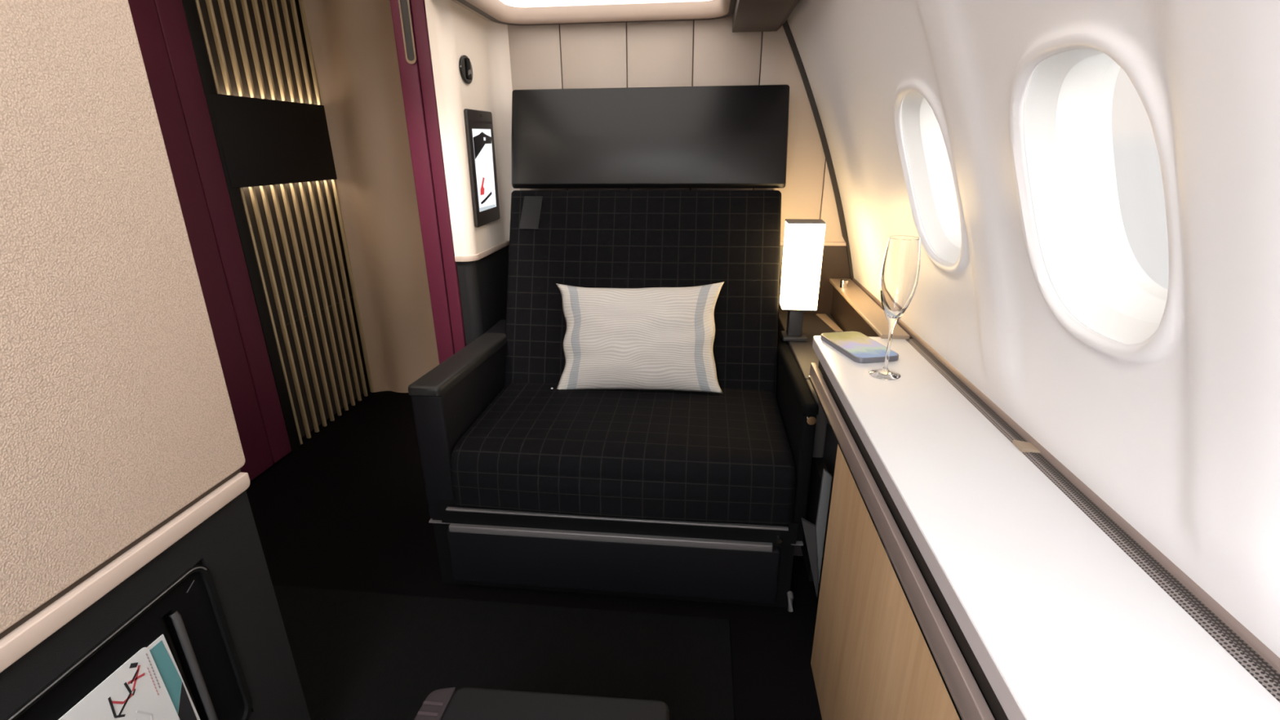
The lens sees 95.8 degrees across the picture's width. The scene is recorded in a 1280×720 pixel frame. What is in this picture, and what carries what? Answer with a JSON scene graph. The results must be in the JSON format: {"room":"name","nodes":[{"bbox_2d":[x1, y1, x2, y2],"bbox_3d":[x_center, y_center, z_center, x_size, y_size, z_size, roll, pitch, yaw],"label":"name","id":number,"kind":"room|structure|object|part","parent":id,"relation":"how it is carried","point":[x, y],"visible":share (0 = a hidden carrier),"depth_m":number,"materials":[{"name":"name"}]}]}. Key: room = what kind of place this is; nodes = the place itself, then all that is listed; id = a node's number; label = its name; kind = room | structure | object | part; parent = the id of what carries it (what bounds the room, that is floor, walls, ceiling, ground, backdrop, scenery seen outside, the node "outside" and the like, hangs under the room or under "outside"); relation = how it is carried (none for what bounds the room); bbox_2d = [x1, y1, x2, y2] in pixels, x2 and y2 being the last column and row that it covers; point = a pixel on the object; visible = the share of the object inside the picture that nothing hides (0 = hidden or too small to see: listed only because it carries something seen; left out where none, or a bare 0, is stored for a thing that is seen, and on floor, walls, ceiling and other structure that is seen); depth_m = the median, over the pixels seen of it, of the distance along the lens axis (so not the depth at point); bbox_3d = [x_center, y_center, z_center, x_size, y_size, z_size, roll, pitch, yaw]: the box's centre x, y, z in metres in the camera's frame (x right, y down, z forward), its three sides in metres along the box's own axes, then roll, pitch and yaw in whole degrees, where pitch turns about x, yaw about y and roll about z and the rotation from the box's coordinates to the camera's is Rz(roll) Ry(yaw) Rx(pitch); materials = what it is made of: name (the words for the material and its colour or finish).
{"room":"aircraft cabin","nodes":[
{"label":"aircraft cabin","id":0,"kind":"room"},
{"bbox_2d":[0,0,311,719],"bbox_3d":[-0.810,0.281,-0.237,0.056,2.050,2.390,2,20,6],"label":"wall","id":1,"kind":"structure","parent":0,"point":[127,522],"depth_m":0.73,"materials":[{"name":"beige fabric"}]},
{"bbox_2d":[57,647,179,719],"bbox_3d":[-0.700,0.554,0.718,0.002,0.252,0.288,2,20,6],"label":"safety card","id":2,"kind":"object","parent":1,"relation":"in","point":[136,690],"visible":1,"depth_m":0.78,"materials":[{"name":"grey paper"}]},
{"bbox_3d":[-0.815,-0.051,-0.359,0.050,1.344,2.390,2,20,6],"label":"fabric panel","id":3,"kind":"part","parent":1,"relation":"part of","materials":[{"name":"beige fabric"}]},
{"bbox_3d":[-0.808,0.605,-0.131,0.056,0.027,2.366,2,20,6],"label":"rail","id":4,"kind":"part","parent":1,"relation":"part of","materials":[{"name":"beige"}]},
{"bbox_3d":[-0.710,0.536,0.738,0.018,0.327,0.455,2,20,6],"label":"pocket panel","id":5,"kind":"part","parent":1,"relation":"part of","materials":[{"name":"black plastic"}]},
{"bbox_3d":[-0.810,0.933,-0.013,0.048,0.671,2.360,2,20,6],"label":"panel","id":6,"kind":"part","parent":1,"relation":"part of","materials":[{"name":"black plastic"}]},
{"bbox_2d":[146,634,199,719],"bbox_3d":[-0.699,0.544,0.750,0.002,0.248,0.275,2,20,6],"label":"brochure","id":7,"kind":"object","parent":1,"relation":"in","point":[161,653],"visible":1,"depth_m":0.85,"materials":[{"name":"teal paper"}]},
{"bbox_2d":[149,640,182,714],"bbox_3d":[-0.686,0.469,0.843,0.001,0.139,0.032,2,20,6],"label":"print","id":8,"kind":"object","parent":7,"relation":"attached to","point":[161,653],"depth_m":0.84,"materials":[{"name":"teal"}]},
{"bbox_2d":[177,682,196,719],"bbox_3d":[-0.685,0.549,0.876,0.001,0.136,0.028,2,20,6],"label":"print","id":9,"kind":"object","parent":7,"relation":"attached to","point":[187,710],"depth_m":0.87,"materials":[{"name":"black"}]},
{"bbox_2d":[302,0,439,392],"bbox_3d":[-0.968,-0.796,2.696,0.900,2.050,0.111,2,20,6],"label":"wall","id":10,"kind":"structure","parent":0,"point":[353,44],"depth_m":2.69,"materials":[{"name":"beige"}]},
{"bbox_2d":[245,389,823,719],"bbox_3d":[-0.565,0.933,1.025,2.520,0.050,4.350,2,20,6],"label":"floor","id":11,"kind":"structure","parent":0,"point":[347,509],"depth_m":1.85,"materials":[{"name":"black carpet"}]},
{"bbox_2d":[128,0,291,481],"bbox_3d":[-1.557,-0.388,1.582,0.054,2.040,1.084,2,20,6],"label":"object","id":12,"kind":"object","parent":11,"relation":"on","point":[161,26],"visible":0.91,"depth_m":2.00,"materials":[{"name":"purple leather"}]},
{"bbox_2d":[182,0,373,453],"bbox_3d":[-1.467,-0.701,2.446,0.074,2.050,0.760,2,20,6],"label":"wall","id":13,"kind":"structure","parent":11,"relation":"on","point":[255,58],"depth_m":2.39,"materials":[{"name":"black"}]},
{"bbox_3d":[-1.501,-0.579,2.117,0.062,2.050,0.055,2,20,6],"label":"frame","id":14,"kind":"part","parent":13,"relation":"part of","materials":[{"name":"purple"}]},
{"bbox_3d":[-1.469,-0.203,2.636,0.020,0.035,0.698,2,20,6],"label":"rail","id":15,"kind":"part","parent":13,"relation":"part of","materials":[{"name":"gold metal"}]},
{"bbox_2d":[390,0,466,364],"bbox_3d":[-0.657,-0.521,1.932,0.107,2.046,0.178,2,20,6],"label":"door frame","id":16,"kind":"structure","parent":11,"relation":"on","point":[409,17],"depth_m":1.82,"materials":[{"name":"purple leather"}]},
{"bbox_3d":[-0.675,-1.036,1.652,0.032,0.344,0.006,2,20,6],"label":"handle","id":17,"kind":"part","parent":16,"relation":"part of","materials":[{"name":"silver metal"}]},
{"bbox_2d":[424,0,519,345],"bbox_3d":[-0.530,-0.423,2.062,0.122,1.780,0.373,2,20,6],"label":"partition wall","id":18,"kind":"structure","parent":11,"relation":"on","point":[481,253],"depth_m":1.92,"materials":[{"name":"beige plastic"}]},
{"bbox_2d":[458,54,472,84],"bbox_3d":[-0.535,-0.897,1.788,0.014,0.080,0.092,2,20,6],"label":"coat hook","id":19,"kind":"object","parent":18,"relation":"attached to","point":[465,68],"visible":1,"depth_m":1.77,"materials":[{"name":"black"}]},
{"bbox_2d":[463,108,500,227],"bbox_3d":[-0.526,-0.644,1.945,0.014,0.362,0.233,2,20,6],"label":"screen","id":20,"kind":"object","parent":18,"relation":"attached to","point":[478,123],"visible":1,"depth_m":1.92,"materials":[{"name":"black"}]},
{"bbox_3d":[-0.558,0.009,2.232,0.056,0.851,0.361,2,20,6],"label":"panel","id":21,"kind":"part","parent":18,"relation":"part of","materials":[{"name":"black plastic"}]},
{"bbox_2d":[272,585,734,719],"bbox_3d":[-0.712,0.991,0.790,1.720,0.006,1.840,2,20,6],"label":"mat","id":22,"kind":"object","parent":11,"relation":"on","point":[357,655],"visible":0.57,"depth_m":1.46,"materials":[{"name":"black carpet"}]},
{"bbox_2d":[413,687,669,719],"bbox_3d":[-0.170,0.775,0.756,0.389,0.414,0.442,2,20,6],"label":"ottoman","id":23,"kind":"object","parent":22,"relation":"on","point":[464,703],"visible":1,"depth_m":0.86,"materials":[{"name":"black leather"}]},
{"bbox_2d":[408,84,818,612],"bbox_3d":[-0.040,-0.123,1.802,1.032,1.384,0.932,2,20,6],"label":"armchair","id":24,"kind":"object","parent":11,"relation":"on","point":[675,495],"visible":0.88,"depth_m":1.72,"materials":[{"name":"black fabric"}]},
{"bbox_3d":[-0.513,0.149,1.881,0.086,0.382,0.704,2,20,6],"label":"armrest","id":25,"kind":"part","parent":24,"relation":"part of","materials":[{"name":"black leather"}]},
{"bbox_3d":[-0.073,0.416,1.522,0.908,0.006,0.013,2,20,6],"label":"cushion trim","id":26,"kind":"part","parent":24,"relation":"part of","materials":[{"name":"grey metal"}]},
{"bbox_3d":[-0.044,0.347,1.787,0.962,0.064,0.515,2,20,6],"label":"seat frame","id":27,"kind":"part","parent":24,"relation":"part of","materials":[{"name":"black plastic"}]},
{"bbox_2d":[450,382,795,525],"bbox_3d":[-0.032,0.238,1.728,0.901,0.181,0.547,2,20,6],"label":"seat cushion","id":28,"kind":"object","parent":24,"relation":"on","point":[525,448],"depth_m":1.52,"materials":[{"name":"black fabric"}]},
{"bbox_2d":[551,281,724,394],"bbox_3d":[-0.005,-0.070,1.854,0.559,0.347,0.174,3,20,9],"label":"pillow","id":29,"kind":"object","parent":24,"relation":"on","point":[650,338],"visible":1,"depth_m":1.81,"materials":[{"name":"grey fabric"}]},
{"bbox_3d":[0.003,-0.234,1.963,0.913,0.644,0.349,2,20,6],"label":"backrest","id":30,"kind":"part","parent":24,"relation":"part of","materials":[{"name":"black fabric"}]},
{"bbox_3d":[0.444,0.201,1.736,0.033,0.370,0.604,2,20,6],"label":"armrest","id":31,"kind":"part","parent":24,"relation":"part of","materials":[{"name":"black leather"}]},
{"bbox_2d":[777,312,843,596],"bbox_3d":[0.565,0.261,1.876,0.226,0.601,0.951,2,20,6],"label":"console","id":32,"kind":"object","parent":11,"relation":"on","point":[815,525],"visible":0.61,"depth_m":1.51,"materials":[{"name":"grey plastic"}]},
{"bbox_2d":[779,218,825,342],"bbox_3d":[0.515,-0.252,1.861,0.116,0.384,0.086,2,20,6],"label":"table lamp","id":33,"kind":"object","parent":32,"relation":"on","point":[803,241],"visible":1,"depth_m":1.81,"materials":[{"name":"white"}]},
{"bbox_3d":[0.511,-0.128,1.909,0.045,0.090,0.044,2,20,6],"label":"stem","id":34,"kind":"part","parent":33,"relation":"part of","materials":[{"name":"grey metal"}]},
{"bbox_3d":[0.433,0.508,1.478,0.060,0.240,0.010,2,20,6],"label":"foot plate","id":35,"kind":"part","parent":32,"relation":"part of","materials":[{"name":"grey metal"}]},
{"bbox_3d":[0.466,0.391,1.576,0.024,0.310,0.248,2,20,6],"label":"stem","id":36,"kind":"part","parent":32,"relation":"part of","materials":[{"name":"black plastic"}]},
{"bbox_3d":[0.452,0.422,1.450,0.024,0.338,0.012,2,20,6],"label":"panel","id":37,"kind":"part","parent":32,"relation":"part of","materials":[{"name":"grey"}]},
{"bbox_2d":[808,360,1008,719],"bbox_3d":[0.405,0.831,0.193,0.236,0.696,3.076,2,20,6],"label":"base cabinet","id":38,"kind":"object","parent":11,"relation":"on","point":[888,644],"visible":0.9,"depth_m":0.93,"materials":[{"name":"brown wood"}]},
{"bbox_3d":[0.281,0.927,0.051,0.020,0.613,2.718,2,20,6],"label":"door","id":39,"kind":"part","parent":38,"relation":"part of","materials":[{"name":"brown wood"}]},
{"bbox_2d":[812,335,1279,719],"bbox_3d":[0.409,0.486,0.086,0.235,0.028,3.115,2,20,6],"label":"countertop","id":40,"kind":"structure","parent":38,"relation":"on","point":[1060,621],"depth_m":0.68,"materials":[{"name":"white plastic"}]},
{"bbox_2d":[820,331,898,363],"bbox_3d":[0.541,-0.035,1.439,0.112,0.013,0.202,-4,20,-9],"label":"book","id":41,"kind":"object","parent":40,"relation":"on","point":[856,346],"visible":1,"depth_m":1.42,"materials":[{"name":"grey"}]},
{"bbox_2d":[869,235,920,379],"bbox_3d":[0.538,-0.108,1.224,0.074,0.298,0.074,14,25,34],"label":"champagne flute","id":42,"kind":"object","parent":40,"relation":"on","point":[900,265],"visible":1,"depth_m":1.18,"materials":[{"name":"clear glass"}]},
{"bbox_2d":[906,338,1279,702],"bbox_3d":[0.539,0.479,0.061,0.027,0.012,3.100,2,20,6],"label":"grille","id":43,"kind":"object","parent":40,"relation":"attached to","point":[1251,661],"visible":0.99,"depth_m":0.71,"materials":[{"name":"grey metal"}]},
{"bbox_3d":[0.667,0.045,1.245,0.012,0.008,0.565,2,20,6],"label":"grille panel","id":44,"kind":"part","parent":43,"relation":"part of","materials":[{"name":"grey metal"}]},
{"bbox_2d":[911,338,1027,442],"bbox_3d":[0.680,0.043,1.243,0.013,0.005,0.565,2,20,6],"label":"grille","id":45,"kind":"object","parent":43,"relation":"attached to","point":[999,423],"depth_m":1.16,"materials":[{"name":"grey metal"}]},
{"bbox_3d":[0.499,0.584,-0.215,0.012,0.008,2.505,2,20,6],"label":"grille panel","id":46,"kind":"part","parent":43,"relation":"part of","materials":[{"name":"grey metal"}]},
{"bbox_2d":[451,0,733,21],"bbox_3d":[-0.579,-0.831,0.382,2.520,0.495,4.360,2,20,6],"label":"ceiling","id":47,"kind":"structure","parent":0,"point":[455,1],"depth_m":1.80,"materials":[{"name":"beige plastic"}]},
{"bbox_2d":[456,0,736,25],"bbox_3d":[-0.219,-0.738,0.794,0.788,0.060,2.454,2,20,6],"label":"light","id":48,"kind":"object","parent":47,"relation":"attached to","point":[512,12],"visible":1,"depth_m":1.88,"materials":[{"name":"beige"}]},
{"bbox_2d":[499,0,711,7],"bbox_3d":[-0.215,-0.754,0.775,0.686,0.015,2.356,2,20,6],"label":"diffuser","id":49,"kind":"object","parent":48,"relation":"attached to","point":[503,3],"depth_m":1.85,"materials":[{"name":"white plastic"}]},
{"bbox_2d":[507,15,853,314],"bbox_3d":[0.136,-0.482,2.178,1.450,1.800,0.036,2,20,6],"label":"wall","id":50,"kind":"structure","parent":0,"point":[704,52],"depth_m":1.99,"materials":[{"name":"beige"}]},
{"bbox_2d":[782,20,853,277],"bbox_3d":[0.625,-0.715,2.017,0.338,0.860,0.013,2,20,6],"label":"trim","id":51,"kind":"structure","parent":50,"relation":"attached to","point":[786,27],"depth_m":1.99,"materials":[{"name":"black"}]},
{"bbox_2d":[786,0,1279,657],"bbox_3d":[0.392,-0.150,0.281,0.426,1.081,3.729,2,20,6],"label":"wall","id":52,"kind":"structure","parent":0,"point":[1176,430],"depth_m":0.67,"materials":[{"name":"white plastic"}]},
{"bbox_2d":[732,0,799,32],"bbox_3d":[0.354,-1.018,1.584,0.171,0.108,0.632,2,20,6],"label":"trim","id":53,"kind":"structure","parent":52,"relation":"attached to","point":[748,15],"depth_m":1.66,"materials":[{"name":"brown"}]},
{"bbox_2d":[829,278,910,339],"bbox_3d":[0.709,-0.115,1.858,0.078,0.202,0.697,2,20,6],"label":"window ledge","id":54,"kind":"object","parent":52,"relation":"attached to","point":[852,309],"visible":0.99,"depth_m":1.85,"materials":[{"name":"beige plastic"}]},
{"bbox_2d":[902,92,961,262],"bbox_3d":[0.614,-0.360,1.133,0.195,0.333,0.265,2,20,6],"label":"window","id":55,"kind":"structure","parent":52,"relation":"in","point":[930,167],"depth_m":1.24,"materials":[{"name":"white glass"}]},
{"bbox_3d":[0.630,-0.371,1.127,0.162,0.307,0.232,2,20,6],"label":"frame","id":56,"kind":"part","parent":55,"relation":"part of","materials":[{"name":"white"}]},
{"bbox_2d":[852,277,1279,673],"bbox_3d":[0.591,0.352,0.382,0.008,0.022,3.797,2,20,6],"label":"trim","id":57,"kind":"structure","parent":52,"relation":"attached to","point":[1228,619],"depth_m":0.75,"materials":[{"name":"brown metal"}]},
{"bbox_2d":[1024,48,1168,343],"bbox_3d":[0.560,-0.188,0.666,0.195,0.333,0.265,2,20,6],"label":"window","id":58,"kind":"structure","parent":52,"relation":"in","point":[1091,264],"depth_m":0.76,"materials":[{"name":"white"}]}
]}

